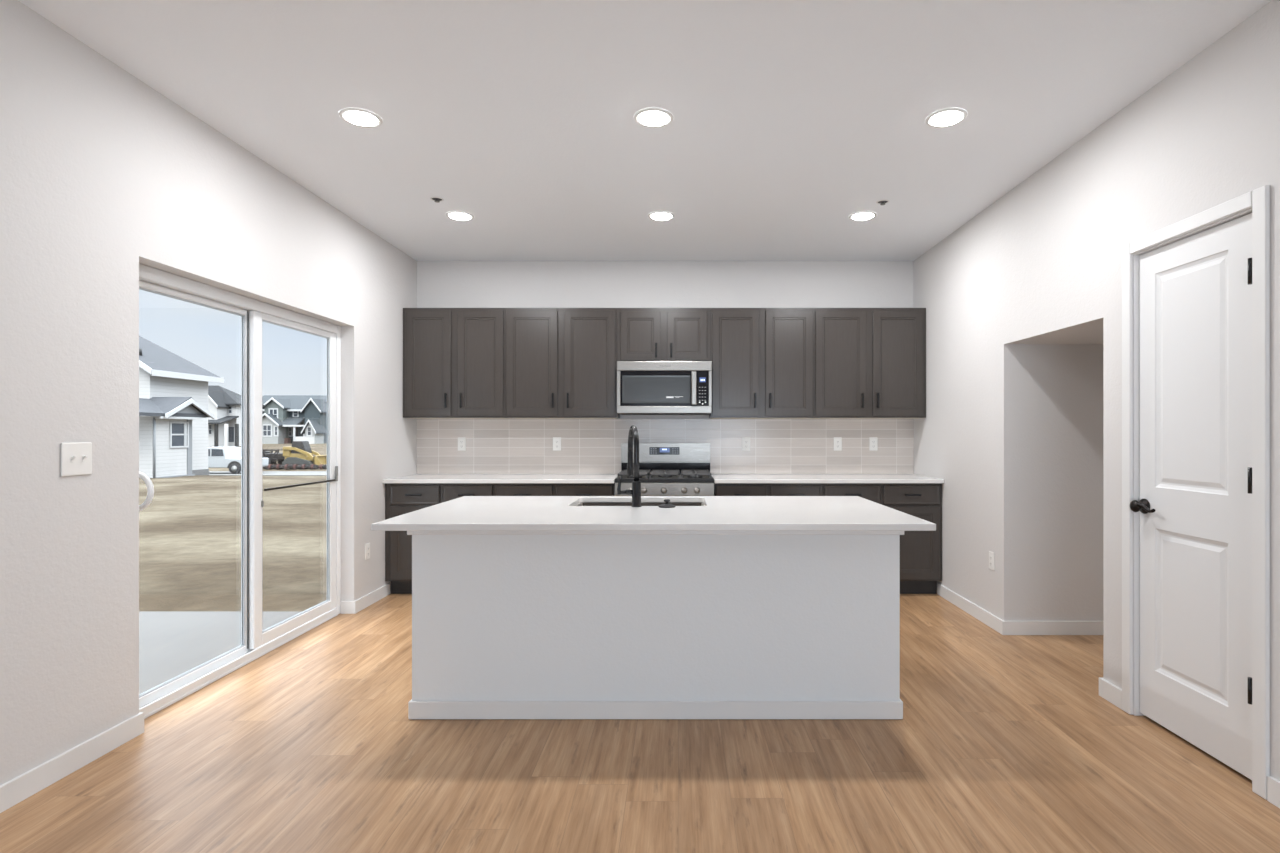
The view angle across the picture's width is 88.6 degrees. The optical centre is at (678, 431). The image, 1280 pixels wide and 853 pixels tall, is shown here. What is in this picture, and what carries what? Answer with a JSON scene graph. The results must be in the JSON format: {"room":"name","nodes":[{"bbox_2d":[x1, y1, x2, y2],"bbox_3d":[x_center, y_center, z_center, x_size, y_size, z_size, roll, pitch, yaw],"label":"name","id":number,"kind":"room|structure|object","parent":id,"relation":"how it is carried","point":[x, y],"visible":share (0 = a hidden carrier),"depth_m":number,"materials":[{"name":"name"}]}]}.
{"room":"kitchen","nodes":[
{"label":"kitchen","id":0,"kind":"room"},
{"bbox_2d":[0,0,416,784],"bbox_3d":[-2.350,-0.107,1.130,0.180,2.740,9.060,0,0,0],"label":"wall","id":1,"kind":"structure","parent":0,"point":[103,175],"depth_m":2.55,"materials":[{"name":"white paint"}]},
{"bbox_2d":[61,442,91,475],"bbox_3d":[-2.249,0.101,2.455,0.020,0.123,0.124,0,0,0],"label":"light switch","id":2,"kind":"object","parent":1,"relation":"attached to","point":[76,458],"visible":1,"depth_m":2.45,"materials":[{"name":"white plastic"}]},
{"bbox_2d":[0,583,389,812],"bbox_3d":[-2.297,1.220,0.853,0.102,0.084,8.505,0,0,0],"label":"baseboard","id":3,"kind":"structure","parent":1,"relation":"attached to","point":[16,790],"depth_m":2.46,"materials":[{"name":"white paint"}]},
{"bbox_2d":[139,264,340,718],"bbox_3d":[-2.348,0.263,3.653,0.143,1.998,1.816,0,0,0],"label":"door","id":4,"kind":"structure","parent":1,"relation":"in","point":[255,642],"depth_m":3.64,"materials":[{"name":"white plastic"}]},
{"bbox_2d":[365,543,369,559],"bbox_3d":[-2.255,0.865,4.755,0.008,0.115,0.070,0,0,0],"label":"power outlet","id":5,"kind":"object","parent":1,"relation":"attached to","point":[367,546],"visible":1,"depth_m":4.74,"materials":[{"name":"white plastic"}]},
{"bbox_2d":[0,593,1279,852],"bbox_3d":[0.295,1.323,1.130,5.470,0.120,9.260,0,0,0],"label":"floor","id":6,"kind":"structure","parent":0,"point":[1001,743],"depth_m":2.40,"materials":[{"name":"brown wood"}]},
{"bbox_2d":[385,483,493,593],"bbox_3d":[-1.839,0.828,5.324,0.838,0.868,0.666,0,0,0],"label":"base cabinet","id":7,"kind":"object","parent":6,"relation":"on","point":[400,498],"visible":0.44,"depth_m":5.02,"materials":[{"name":"paint"}]},
{"bbox_2d":[383,474,617,482],"bbox_3d":[-1.375,0.378,5.329,1.768,0.030,0.658,0,0,0],"label":"countertop","id":8,"kind":"structure","parent":7,"relation":"on","point":[416,478],"depth_m":5.11,"materials":[{"name":"stone"}]},
{"bbox_2d":[494,483,614,495],"bbox_3d":[-0.957,0.828,5.324,0.925,0.868,0.666,0,0,0],"label":"base cabinet","id":9,"kind":"object","parent":6,"relation":"on","point":[500,489],"visible":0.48,"depth_m":5.02,"materials":[{"name":"paint"}]},
{"bbox_2d":[407,502,903,718],"bbox_3d":[-0.100,0.828,3.297,2.180,0.868,0.856,0,0,0],"label":"kitchen island","id":10,"kind":"object","parent":6,"relation":"on","point":[506,624],"visible":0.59,"depth_m":2.88,"materials":[{"name":"white paint"}]},
{"bbox_2d":[371,496,935,530],"bbox_3d":[-0.099,0.379,3.170,2.246,0.028,1.132,0,0,0],"label":"island countertop","id":11,"kind":"structure","parent":10,"relation":"on","point":[465,513],"depth_m":2.90,"materials":[{"name":"stone"}]},
{"bbox_2d":[617,425,641,506],"bbox_3d":[-0.240,0.165,3.287,0.120,0.398,0.233,0,0,0],"label":"kitchen faucet","id":12,"kind":"object","parent":11,"relation":"on","point":[633,435],"visible":1,"depth_m":3.19,"materials":[{"name":"black metal"}]},
{"bbox_2d":[658,499,675,507],"bbox_3d":[-0.056,0.346,3.185,0.084,0.037,0.084,0,0,0],"label":"stopper","id":13,"kind":"object","parent":11,"relation":"on","point":[666,505],"visible":1,"depth_m":3.17,"materials":[{"name":"black metal"}]},
{"bbox_2d":[615,443,713,495],"bbox_3d":[-0.108,0.678,5.284,0.758,1.167,0.712,0,0,0],"label":"gas range","id":14,"kind":"object","parent":6,"relation":"on","point":[665,469],"visible":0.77,"depth_m":5.57,"materials":[{"name":"silver metal"}]},
{"bbox_2d":[615,474,713,482],"bbox_3d":[-0.108,0.371,5.300,0.758,0.032,0.570,0,0,0],"label":"cooktop","id":15,"kind":"object","parent":14,"relation":"in","point":[644,478],"depth_m":5.02,"materials":[{"name":"black metal"}]},
{"bbox_2d":[660,448,669,451],"bbox_3d":[-0.118,0.154,5.574,0.084,0.038,0.001,0,0,0],"label":"clock","id":16,"kind":"object","parent":14,"relation":"on","point":[661,449],"depth_m":5.57,"materials":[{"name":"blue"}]},
{"bbox_2d":[713,482,821,495],"bbox_3d":[0.693,0.828,5.324,0.829,0.868,0.666,0,0,0],"label":"base cabinet","id":17,"kind":"object","parent":6,"relation":"on","point":[720,489],"visible":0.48,"depth_m":5.02,"materials":[{"name":"paint"}]},
{"bbox_2d":[711,474,943,482],"bbox_3d":[1.152,0.378,5.329,1.754,0.030,0.658,0,0,0],"label":"countertop","id":18,"kind":"structure","parent":17,"relation":"on","point":[718,478],"depth_m":5.11,"materials":[{"name":"stone"}]},
{"bbox_2d":[822,483,941,593],"bbox_3d":[1.569,0.828,5.324,0.920,0.868,0.666,0,0,0],"label":"base cabinet","id":19,"kind":"object","parent":6,"relation":"on","point":[920,551],"visible":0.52,"depth_m":5.03,"materials":[{"name":"paint"}]},
{"bbox_2d":[18,0,1271,260],"bbox_3d":[0.295,-1.552,1.130,5.470,0.150,9.260,0,0,0],"label":"ceiling","id":20,"kind":"structure","parent":0,"point":[792,119],"depth_m":2.88,"materials":[{"name":"white paint"}]},
{"bbox_2d":[339,108,382,127],"bbox_3d":[-1.490,-1.467,3.075,0.184,0.019,0.184,0,0,0],"label":"recessed light","id":21,"kind":"object","parent":20,"relation":"in","point":[354,116],"visible":1,"depth_m":3.05,"materials":[{"name":"white paint"}]},
{"bbox_2d":[430,197,443,202],"bbox_3d":[-1.530,-1.467,4.150,0.080,0.019,0.080,0,0,0],"label":"sprinkler","id":22,"kind":"object","parent":20,"relation":"attached to","point":[435,199],"visible":1,"depth_m":4.15,"materials":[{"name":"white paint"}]},
{"bbox_2d":[446,211,473,220],"bbox_3d":[-1.490,-1.467,4.470,0.184,0.019,0.184,0,0,0],"label":"recessed light","id":23,"kind":"object","parent":20,"relation":"in","point":[456,215],"visible":1,"depth_m":4.44,"materials":[{"name":"white"}]},
{"bbox_2d":[634,108,672,127],"bbox_3d":[-0.117,-1.467,3.075,0.184,0.019,0.184,0,0,0],"label":"recessed light","id":24,"kind":"object","parent":20,"relation":"in","point":[648,117],"visible":1,"depth_m":3.05,"materials":[{"name":"white"}]},
{"bbox_2d":[648,211,674,220],"bbox_3d":[-0.117,-1.467,4.470,0.184,0.019,0.184,0,0,0],"label":"recessed light","id":25,"kind":"object","parent":20,"relation":"in","point":[658,215],"visible":1,"depth_m":4.44,"materials":[{"name":"white"}]},
{"bbox_2d":[849,211,876,220],"bbox_3d":[1.257,-1.467,4.470,0.184,0.019,0.184,0,0,0],"label":"recessed light","id":26,"kind":"object","parent":20,"relation":"in","point":[863,215],"visible":1,"depth_m":4.44,"materials":[{"name":"white"}]},
{"bbox_2d":[876,200,888,204],"bbox_3d":[1.310,-1.467,4.200,0.080,0.019,0.080,0,0,0],"label":"sprinkler","id":27,"kind":"object","parent":20,"relation":"attached to","point":[881,202],"visible":1,"depth_m":4.20,"materials":[{"name":"grey metal"}]},
{"bbox_2d":[925,108,967,127],"bbox_3d":[1.257,-1.467,3.075,0.184,0.019,0.184,0,0,0],"label":"recessed light","id":28,"kind":"object","parent":20,"relation":"in","point":[947,117],"visible":1,"depth_m":3.05,"materials":[{"name":"white"}]},
{"bbox_2d":[417,261,912,418],"bbox_3d":[0.295,-0.107,5.720,5.470,2.740,0.120,0,0,0],"label":"wall","id":29,"kind":"structure","parent":0,"point":[440,284],"depth_m":5.66,"materials":[{"name":"white paint"}]},
{"bbox_2d":[403,308,511,418],"bbox_3d":[-1.839,-0.566,5.487,0.838,0.903,0.343,0,0,0],"label":"upper cabinet","id":30,"kind":"object","parent":29,"relation":"attached to","point":[454,358],"visible":1,"depth_m":5.36,"materials":[{"name":"paint"}]},
{"bbox_2d":[505,308,619,418],"bbox_3d":[-0.962,-0.566,5.487,0.915,0.903,0.343,0,0,0],"label":"upper cabinet","id":31,"kind":"object","parent":29,"relation":"attached to","point":[561,363],"visible":0.99,"depth_m":5.36,"materials":[{"name":"paint"}]},
{"bbox_2d":[617,308,710,360],"bbox_3d":[-0.120,-0.793,5.487,0.766,0.448,0.343,0,0,0],"label":"upper cabinet","id":32,"kind":"object","parent":29,"relation":"attached to","point":[643,334],"visible":0.96,"depth_m":5.36,"materials":[{"name":"paint"}]},
{"bbox_2d":[617,361,711,414],"bbox_3d":[-0.113,-0.355,5.415,0.756,0.420,0.467,0,0,0],"label":"microwave","id":33,"kind":"object","parent":32,"relation":"attached to","point":[643,387],"visible":1,"depth_m":5.22,"materials":[{"name":"silver metal"}]},
{"bbox_2d":[417,419,913,473],"bbox_3d":[-0.115,0.123,5.655,4.288,0.474,0.008,0,0,0],"label":"tile backsplash","id":34,"kind":"structure","parent":29,"relation":"attached to","point":[493,446],"depth_m":5.65,"materials":[{"name":"white tile"}]},
{"bbox_2d":[458,437,465,450],"bbox_3d":[-1.869,0.103,5.646,0.070,0.115,0.008,0,0,0],"label":"power outlet","id":35,"kind":"object","parent":34,"relation":"attached to","point":[461,440],"visible":1,"depth_m":5.64,"materials":[{"name":"white plastic"}]},
{"bbox_2d":[460,440,463,447],"bbox_3d":[-1.869,0.103,5.644,0.033,0.068,0.003,0,0,0],"label":"receptacle","id":36,"kind":"object","parent":35,"relation":"attached to","point":[461,441],"depth_m":5.64,"materials":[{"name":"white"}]},
{"bbox_2d":[553,437,560,450],"bbox_3d":[-1.048,0.103,5.646,0.070,0.115,0.008,0,0,0],"label":"power outlet","id":37,"kind":"object","parent":34,"relation":"attached to","point":[556,440],"visible":1,"depth_m":5.64,"materials":[{"name":"white plastic"}]},
{"bbox_2d":[555,440,558,447],"bbox_3d":[-1.048,0.103,5.644,0.033,0.068,0.003,0,0,0],"label":"receptacle","id":38,"kind":"object","parent":37,"relation":"attached to","point":[556,441],"depth_m":5.64,"materials":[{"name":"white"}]},
{"bbox_2d":[742,437,749,450],"bbox_3d":[0.583,0.103,5.646,0.070,0.115,0.008,0,0,0],"label":"power outlet","id":39,"kind":"object","parent":34,"relation":"attached to","point":[745,440],"visible":1,"depth_m":5.64,"materials":[{"name":"white plastic"}]},
{"bbox_2d":[744,440,747,447],"bbox_3d":[0.583,0.103,5.644,0.033,0.068,0.003,0,0,0],"label":"receptacle","id":40,"kind":"object","parent":39,"relation":"attached to","point":[745,441],"depth_m":5.64,"materials":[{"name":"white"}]},
{"bbox_2d":[834,437,841,450],"bbox_3d":[1.373,0.103,5.646,0.070,0.115,0.008,0,0,0],"label":"power outlet","id":41,"kind":"object","parent":34,"relation":"attached to","point":[837,440],"visible":1,"depth_m":5.64,"materials":[{"name":"white plastic"}]},
{"bbox_2d":[836,440,839,447],"bbox_3d":[1.373,0.103,5.644,0.033,0.068,0.003,0,0,0],"label":"receptacle","id":42,"kind":"object","parent":41,"relation":"attached to","point":[837,441],"depth_m":5.64,"materials":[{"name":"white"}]},
{"bbox_2d":[869,437,877,450],"bbox_3d":[1.681,0.103,5.646,0.070,0.115,0.008,0,0,0],"label":"power outlet","id":43,"kind":"object","parent":34,"relation":"attached to","point":[873,441],"visible":1,"depth_m":5.64,"materials":[{"name":"white plastic"}]},
{"bbox_2d":[872,440,875,447],"bbox_3d":[1.681,0.103,5.644,0.033,0.068,0.003,0,0,0],"label":"receptacle","id":44,"kind":"object","parent":43,"relation":"attached to","point":[873,441],"depth_m":5.64,"materials":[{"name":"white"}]},
{"bbox_2d":[709,308,813,418],"bbox_3d":[0.685,-0.566,5.487,0.844,0.903,0.343,0,0,0],"label":"upper cabinet","id":45,"kind":"object","parent":29,"relation":"attached to","point":[762,359],"visible":1,"depth_m":5.36,"materials":[{"name":"paint"}]},
{"bbox_2d":[808,308,925,418],"bbox_3d":[1.569,-0.566,5.487,0.920,0.903,0.343,0,0,0],"label":"upper cabinet","id":46,"kind":"object","parent":29,"relation":"attached to","point":[870,363],"visible":0.99,"depth_m":5.36,"materials":[{"name":"paint"}]},
{"bbox_2d":[913,0,1279,780],"bbox_3d":[2.530,-0.107,1.130,1.000,2.740,9.060,0,0,0],"label":"wall","id":47,"kind":"structure","parent":0,"point":[1021,427],"depth_m":3.88,"materials":[{"name":"white paint"}]},
{"bbox_2d":[989,551,993,569],"bbox_3d":[2.025,0.833,4.240,0.008,0.115,0.070,0,0,0],"label":"power outlet","id":48,"kind":"object","parent":47,"relation":"attached to","point":[991,554],"visible":1,"depth_m":4.23,"materials":[{"name":"white plastic"}]},
{"bbox_2d":[937,583,1279,807],"bbox_3d":[2.473,1.220,0.853,0.914,0.084,8.505,0,0,0],"label":"baseboard","id":49,"kind":"structure","parent":47,"relation":"attached to","point":[1108,691],"depth_m":4.07,"materials":[{"name":"white paint"}]},
{"bbox_2d":[1130,213,1251,779],"bbox_3d":[2.038,0.231,2.610,0.093,2.029,0.606,0,0,0],"label":"door","id":50,"kind":"structure","parent":47,"relation":"in","point":[1194,506],"depth_m":2.59,"materials":[{"name":"white paint"}]},
{"bbox_2d":[1122,185,1269,799],"bbox_3d":[2.079,0.207,2.611,0.132,2.110,0.731,0,0,0],"label":"trim","id":51,"kind":"structure","parent":47,"relation":"attached to","point":[1256,202],"depth_m":2.29,"materials":[{"name":"white paint"}]},
{"label":"outside","id":52,"kind":"structure","parent":0,"visible":0},
{"bbox_2d":[209,471,326,473],"bbox_3d":[-65.000,3.063,47.000,110.000,0.200,4.800,0,0,0],"label":"street","id":53,"kind":"structure","parent":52,"point":[210,472],"depth_m":47.92,"materials":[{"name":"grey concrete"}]},
{"bbox_2d":[208,447,267,473],"bbox_3d":[-32.881,2.013,47.001,5.790,1.900,1.982,0,0,0],"label":"pickup truck","id":54,"kind":"object","parent":53,"relation":"on","point":[218,457],"visible":0.32,"depth_m":46.05,"materials":[{"name":"white metal"}]},
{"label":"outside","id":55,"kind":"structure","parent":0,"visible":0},
{"bbox_2d":[139,443,326,610],"bbox_3d":[-151.225,2.203,206.000,297.550,1.639,428.000,0,0,0],"label":"dirt lot","id":56,"kind":"structure","parent":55,"point":[190,529],"depth_m":8.91,"materials":[{"name":"beige soil"}]},
{"bbox_2d":[139,336,223,477],"bbox_3d":[-31.690,-1.869,35.000,11.620,9.565,9.000,0,0,0],"label":"house","id":57,"kind":"structure","parent":56,"relation":"on","point":[174,413],"depth_m":35.00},
{"bbox_2d":[139,611,302,693],"bbox_3d":[-4.971,1.438,2.743,5.058,0.150,4.485,0,0,0],"label":"patio slab","id":58,"kind":"object","parent":56,"relation":"on","point":[172,644],"depth_m":4.34,"materials":[{"name":"concrete"}]},
{"bbox_2d":[208,386,264,446],"bbox_3d":[-60.146,-2.175,85.850,10.089,8.044,8.500,0,0,0],"label":"house","id":59,"kind":"structure","parent":56,"relation":"on","point":[224,430],"depth_m":84.00,"materials":[{"name":"white"}]},
{"bbox_2d":[209,474,326,475],"bbox_3d":[-65.000,3.013,44.225,110.000,0.300,0.650,0,0,0],"label":"kerb","id":60,"kind":"object","parent":56,"relation":"on","point":[209,474],"depth_m":44.13,"materials":[{"name":"grey concrete"}]},
{"bbox_2d":[262,449,284,463],"bbox_3d":[-33.393,2.056,52.900,3.160,1.250,2.266,0,0,0],"label":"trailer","id":61,"kind":"object","parent":56,"relation":"on","point":[272,457],"visible":0.48,"depth_m":52.25,"materials":[{"name":"black metal"}]},
{"bbox_2d":[284,438,290,443],"bbox_3d":[-62.003,1.387,103.000,1.588,0.868,0.800,0,0,0],"label":"brick wall","id":62,"kind":"structure","parent":56,"relation":"on","point":[286,440],"depth_m":102.60,"materials":[{"name":"brown"}]},
{"bbox_2d":[262,395,326,443],"bbox_3d":[-62.186,-2.112,107.060,12.971,7.924,13.080,0,0,0],"label":"house","id":63,"kind":"structure","parent":56,"relation":"on","point":[295,417],"depth_m":102.66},
{"bbox_2d":[263,464,326,469],"bbox_3d":[-29.232,2.745,51.202,6.344,0.441,0.560,0,0,0],"label":"log","id":64,"kind":"object","parent":56,"relation":"on","point":[270,466],"visible":0.75,"depth_m":51.05,"materials":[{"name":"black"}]},
{"bbox_2d":[282,441,326,465],"bbox_3d":[-29.805,1.729,52.615,3.400,1.980,1.750,0,0,0],"label":"loader","id":65,"kind":"object","parent":56,"relation":"on","point":[300,452],"visible":0.8,"depth_m":52.13,"materials":[{"name":"yellow metal"}]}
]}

